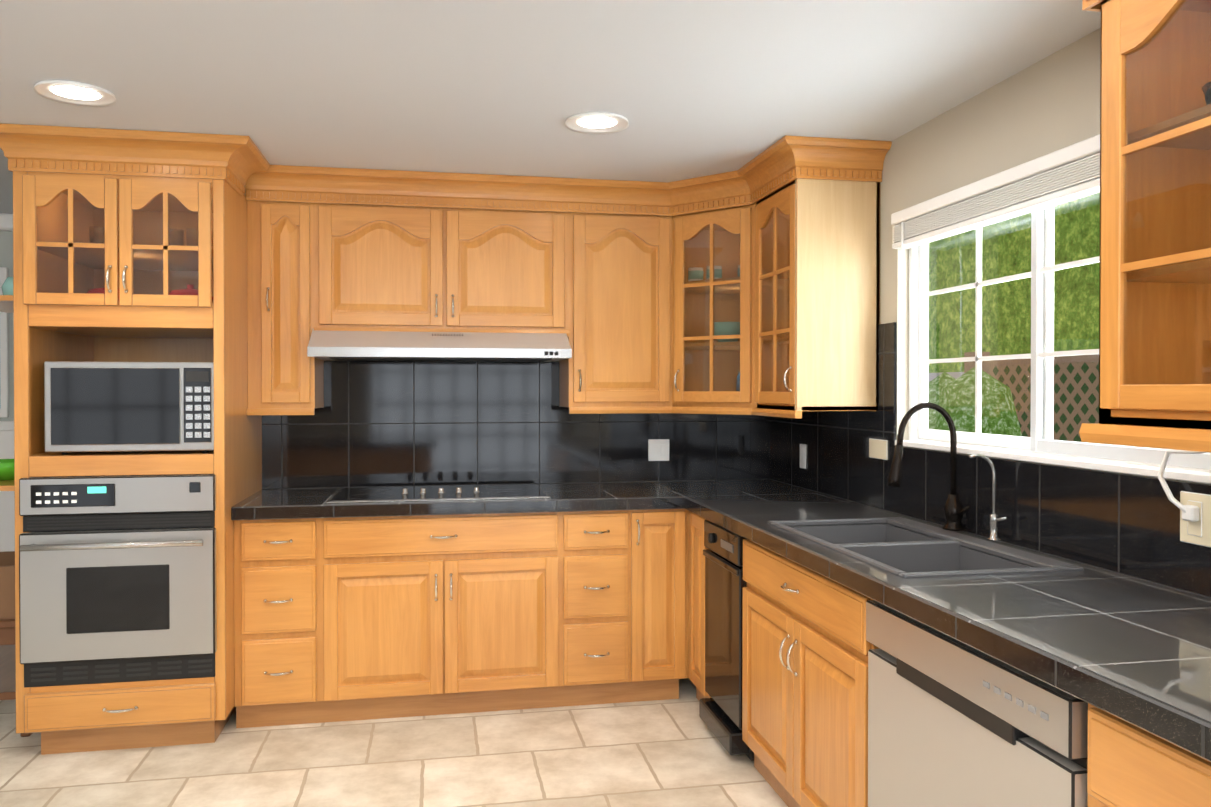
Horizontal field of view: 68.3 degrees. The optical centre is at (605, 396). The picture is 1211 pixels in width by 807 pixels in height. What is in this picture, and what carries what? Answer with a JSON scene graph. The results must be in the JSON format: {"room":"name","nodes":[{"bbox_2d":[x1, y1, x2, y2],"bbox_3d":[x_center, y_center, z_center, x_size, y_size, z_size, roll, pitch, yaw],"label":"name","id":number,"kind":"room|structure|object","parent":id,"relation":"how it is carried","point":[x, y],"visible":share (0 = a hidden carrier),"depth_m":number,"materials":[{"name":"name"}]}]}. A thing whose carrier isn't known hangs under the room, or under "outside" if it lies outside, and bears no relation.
{"room":"kitchen","nodes":[
{"label":"kitchen","id":0,"kind":"room"},
{"bbox_2d":[0,231,13,420],"bbox_3d":[-3.844,0.174,4.863,2.810,2.340,0.120,0,1,-11],"label":"wall","id":1,"kind":"structure","parent":0,"point":[6,248],"depth_m":4.91,"materials":[{"name":"grey paint"}]},
{"bbox_2d":[0,267,8,417],"bbox_3d":[-3.625,-0.295,4.817,0.725,0.820,0.033,0,1,-11],"label":"picture","id":2,"kind":"object","parent":1,"relation":"attached to","point":[4,360],"visible":0.95,"depth_m":4.88,"materials":[{"name":"white"}]},
{"bbox_2d":[0,213,14,551],"bbox_3d":[-3.890,0.176,4.756,2.680,2.338,0.068,0,1,-11],"label":"trim","id":3,"kind":"structure","parent":1,"relation":"attached to","point":[7,520],"depth_m":4.89,"materials":[{"name":"white"}]},
{"bbox_2d":[0,277,13,479],"bbox_3d":[-2.421,-0.075,3.624,0.240,0.820,0.240,0,1,-11],"label":"shelving unit","id":4,"kind":"object","parent":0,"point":[6,465],"depth_m":3.60,"materials":[{"name":"glass"}]},
{"bbox_2d":[0,645,787,806],"bbox_3d":[-1.519,1.401,1.182,6.000,0.050,8.000,0,1,-11],"label":"floor","id":5,"kind":"structure","parent":0,"point":[666,753],"depth_m":3.29,"materials":[{"name":"tile"}]},
{"bbox_2d":[0,551,32,736],"bbox_3d":[-2.528,1.014,3.715,0.420,0.680,0.420,0,1,-11],"label":"stool","id":6,"kind":"object","parent":5,"relation":"on","point":[7,597],"visible":0.08,"depth_m":3.56,"materials":[{"name":"brown wood"}]},
{"bbox_2d":[0,123,269,754],"bbox_3d":[-1.989,0.185,3.689,1.154,2.338,0.872,0,1,-11],"label":"tall cabinet","id":7,"kind":"object","parent":5,"relation":"on","point":[130,474],"visible":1,"depth_m":3.40,"materials":[{"name":"brown wood"}]},
{"bbox_2d":[0,295,13,490],"bbox_3d":[-2.416,-0.015,3.646,0.300,0.740,0.600,0,1,-11],"label":"shelf","id":8,"kind":"object","parent":7,"relation":"attached to","point":[6,301],"depth_m":3.54,"materials":[{"name":"brown wood"}]},
{"bbox_2d":[19,474,216,687],"bbox_3d":[-1.894,0.691,3.674,0.681,0.783,0.752,0,1,-11],"label":"oven","id":9,"kind":"object","parent":7,"relation":"in","point":[118,572],"depth_m":3.37,"materials":[{"name":"silver metal"}]},
{"bbox_2d":[44,361,213,454],"bbox_3d":[-1.853,0.042,3.627,0.604,0.354,0.449,0,1,-11],"label":"microwave","id":10,"kind":"object","parent":7,"relation":"in","point":[91,408],"depth_m":3.41,"materials":[{"name":"silver metal"}]},
{"bbox_2d":[231,518,338,727],"bbox_3d":[-1.358,0.920,3.939,0.404,0.865,0.629,0,1,-11],"label":"base cabinet","id":11,"kind":"object","parent":5,"relation":"on","point":[286,570],"depth_m":3.64,"materials":[{"name":"brown wood"}]},
{"bbox_2d":[339,510,566,721],"bbox_3d":[-0.739,0.919,4.056,0.997,0.865,0.629,0,1,-11],"label":"base cabinet","id":12,"kind":"object","parent":5,"relation":"on","point":[440,614],"depth_m":3.76,"materials":[{"name":"brown wood"}]},
{"bbox_2d":[231,482,682,517],"bbox_3d":[-0.632,0.461,4.060,1.879,0.049,0.637,0,1,-11],"label":"countertop","id":13,"kind":"structure","parent":12,"relation":"on","point":[504,497],"depth_m":3.84,"materials":[{"name":"black tile"}]},
{"bbox_2d":[326,484,550,502],"bbox_3d":[-0.741,0.420,4.019,0.930,0.032,0.530,0,1,-11],"label":"cooktop","id":14,"kind":"object","parent":13,"relation":"in","point":[510,491],"depth_m":3.94,"materials":[{"name":"black metal"}]},
{"bbox_2d":[567,510,626,705],"bbox_3d":[-0.104,0.918,4.177,0.429,0.865,0.629,0,1,-11],"label":"base cabinet","id":15,"kind":"object","parent":5,"relation":"on","point":[596,539],"depth_m":3.87,"materials":[{"name":"brown wood"}]},
{"bbox_2d":[627,506,674,701],"bbox_3d":[0.194,0.917,4.211,0.283,0.865,0.674,0,1,-11],"label":"base cabinet","id":16,"kind":"object","parent":5,"relation":"on","point":[650,529],"depth_m":3.92,"materials":[{"name":"brown wood"}]},
{"bbox_2d":[675,506,702,719],"bbox_3d":[0.666,0.920,3.887,0.690,0.865,0.275,0,1,-11],"label":"base cabinet","id":17,"kind":"object","parent":5,"relation":"on","point":[688,522],"depth_m":3.93,"materials":[{"name":"brown wood"}]},
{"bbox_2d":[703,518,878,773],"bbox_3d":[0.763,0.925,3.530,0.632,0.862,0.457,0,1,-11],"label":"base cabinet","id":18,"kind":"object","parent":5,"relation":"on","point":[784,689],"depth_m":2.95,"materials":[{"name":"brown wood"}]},
{"bbox_2d":[879,602,1070,806],"bbox_3d":[1.064,0.938,1.939,0.635,0.862,0.650,0,1,-11],"label":"dishwasher","id":19,"kind":"object","parent":5,"relation":"on","point":[960,725],"depth_m":1.89,"materials":[{"name":"silver metal"}]},
{"bbox_2d":[659,478,1210,757],"bbox_3d":[0.954,0.474,2.452,0.637,0.049,4.387,0,1,-11],"label":"countertop","id":20,"kind":"structure","parent":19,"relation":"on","point":[1138,649],"depth_m":1.86,"materials":[{"name":"black tile"}]},
{"bbox_2d":[883,402,970,505],"bbox_3d":[1.052,0.228,2.895,0.269,0.419,0.123,0,1,-11],"label":"faucet","id":21,"kind":"object","parent":20,"relation":"on","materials":[{"name":"brown metal"}]},
{"bbox_2d":[763,494,1102,653],"bbox_3d":[0.925,0.511,2.729,0.553,0.304,0.930,0,1,-11],"label":"sink","id":22,"kind":"object","parent":20,"relation":"in","point":[905,539],"depth_m":2.72,"materials":[{"name":"grey metal"}]},
{"bbox_2d":[969,454,1006,540],"bbox_3d":[1.159,0.306,2.705,0.101,0.265,0.074,0,1,-11],"label":"faucet","id":23,"kind":"object","parent":20,"relation":"on","point":[994,519],"depth_m":2.72,"materials":[{"name":"silver metal"}]},
{"bbox_2d":[1071,694,1210,806],"bbox_3d":[1.192,0.943,1.277,0.630,0.865,0.690,0,1,-11],"label":"base cabinet","id":24,"kind":"object","parent":5,"relation":"on","point":[1115,762],"depth_m":1.44,"materials":[{"name":"brown wood"}]},
{"bbox_2d":[244,186,560,407],"bbox_3d":[-0.710,0.178,4.440,3.430,2.340,0.120,0,1,-11],"label":"wall","id":25,"kind":"structure","parent":0,"point":[336,360],"depth_m":4.25,"materials":[{"name":"beige paint"}]},
{"bbox_2d":[246,191,328,410],"bbox_3d":[-1.446,-0.409,4.054,0.279,0.920,0.347,0,1,-11],"label":"upper cabinet","id":26,"kind":"object","parent":25,"relation":"attached to","point":[287,353],"depth_m":3.89,"materials":[{"name":"brown wood"}]},
{"bbox_2d":[307,328,571,361],"bbox_3d":[-0.749,-0.234,4.105,1.124,0.134,0.510,0,1,-11],"label":"hood","id":27,"kind":"object","parent":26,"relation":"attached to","point":[339,344],"depth_m":3.92,"materials":[{"name":"silver metal"}]},
{"bbox_2d":[317,195,460,338],"bbox_3d":[-1.001,-0.587,4.138,0.627,0.565,0.347,0,1,-11],"label":"upper cabinet","id":28,"kind":"object","parent":25,"relation":"attached to","point":[385,266],"depth_m":3.97,"materials":[{"name":"brown wood"}]},
{"bbox_2d":[461,199,564,338],"bbox_3d":[-0.508,-0.588,4.231,0.630,0.565,0.347,0,1,-11],"label":"upper cabinet","id":29,"kind":"object","parent":25,"relation":"attached to","point":[513,254],"depth_m":4.07,"materials":[{"name":"brown wood"}]},
{"bbox_2d":[557,203,688,410],"bbox_3d":[0.072,-0.411,4.318,0.542,0.920,0.395,0,1,-11],"label":"upper cabinet","id":30,"kind":"object","parent":25,"relation":"attached to","point":[615,351],"depth_m":4.17,"materials":[{"name":"brown wood"}]},
{"bbox_2d":[673,211,756,394],"bbox_3d":[0.487,-0.407,4.083,0.274,0.771,0.316,0,1,-11],"label":"upper cabinet","id":31,"kind":"object","parent":25,"relation":"attached to","point":[752,287],"depth_m":4.16,"materials":[{"name":"brown wood"}]},
{"bbox_2d":[0,0,1100,213],"bbox_3d":[-1.471,-1.015,1.232,6.120,0.100,8.120,0,1,-11],"label":"ceiling","id":32,"kind":"structure","parent":0,"point":[688,89],"depth_m":2.68,"materials":[{"name":"white paint"}]},
{"bbox_2d":[33,80,116,106],"bbox_3d":[-1.701,-0.973,2.868,0.230,0.011,0.230,0,1,-11],"label":"recessed light","id":33,"kind":"object","parent":32,"relation":"in","point":[74,93],"visible":0.98,"depth_m":2.87,"materials":[{"name":"white"}]},
{"bbox_2d":[565,112,628,133],"bbox_3d":[-0.030,-0.976,3.185,0.230,0.011,0.230,0,1,-11],"label":"recessed light","id":34,"kind":"object","parent":32,"relation":"in","point":[596,122],"visible":0.96,"depth_m":3.19,"materials":[{"name":"white"}]},
{"bbox_2d":[880,28,1210,484],"bbox_3d":[1.581,0.205,1.252,0.120,2.340,7.000,0,1,-11],"label":"wall","id":35,"kind":"structure","parent":0,"point":[1046,105],"depth_m":2.87,"materials":[{"name":"beige paint"}]},
{"bbox_2d":[262,322,1210,597],"bbox_3d":[0.035,0.089,2.279,2.526,0.725,4.397,0,1,-11],"label":"backsplash","id":36,"kind":"structure","parent":35,"relation":"attached to","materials":[{"name":"tile"}]},
{"bbox_2d":[895,195,1210,483],"bbox_3d":[1.287,-0.247,2.709,0.112,0.878,1.418,0,1,-11],"label":"window","id":37,"kind":"structure","parent":35,"relation":"in","point":[1040,445],"depth_m":2.69,"materials":[{"name":"white"}]},
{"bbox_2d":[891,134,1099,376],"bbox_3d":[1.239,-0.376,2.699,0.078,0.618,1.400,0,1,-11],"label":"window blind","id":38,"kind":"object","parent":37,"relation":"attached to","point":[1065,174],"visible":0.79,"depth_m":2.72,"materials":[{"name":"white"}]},
{"bbox_2d":[1079,0,1210,439],"bbox_3d":[1.320,-0.391,1.350,0.347,0.910,1.200,0,1,-11],"label":"upper cabinet","id":39,"kind":"object","parent":35,"relation":"attached to","point":[1155,254],"depth_m":1.85,"materials":[{"name":"brown wood"}]},
{"label":"outside","id":40,"kind":"structure","parent":0,"visible":0},
{"bbox_2d":[928,192,1099,372],"bbox_3d":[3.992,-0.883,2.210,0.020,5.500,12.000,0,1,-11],"label":"hedge","id":41,"kind":"object","parent":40,"point":[1018,319],"depth_m":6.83,"materials":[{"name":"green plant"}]},
{"bbox_3d":[2.769,1.404,1.997,2.470,0.050,12.000,0,1,-11],"label":"ground","id":42,"kind":"structure","parent":40,"visible":0},
{"bbox_2d":[928,367,1021,435],"bbox_3d":[1.924,0.590,5.280,0.655,1.520,1.337,0,1,-11],"label":"bush","id":43,"kind":"object","parent":42,"relation":"on","point":[1004,418],"depth_m":4.71,"materials":[{"name":"green plant"}]},
{"bbox_2d":[928,352,1210,452],"bbox_3d":[3.022,0.556,2.292,0.140,1.620,10.500,0,1,-11],"label":"lattice","id":44,"kind":"object","parent":42,"relation":"on","point":[1072,383],"depth_m":4.97,"materials":[{"name":"brown wood"}]}
]}

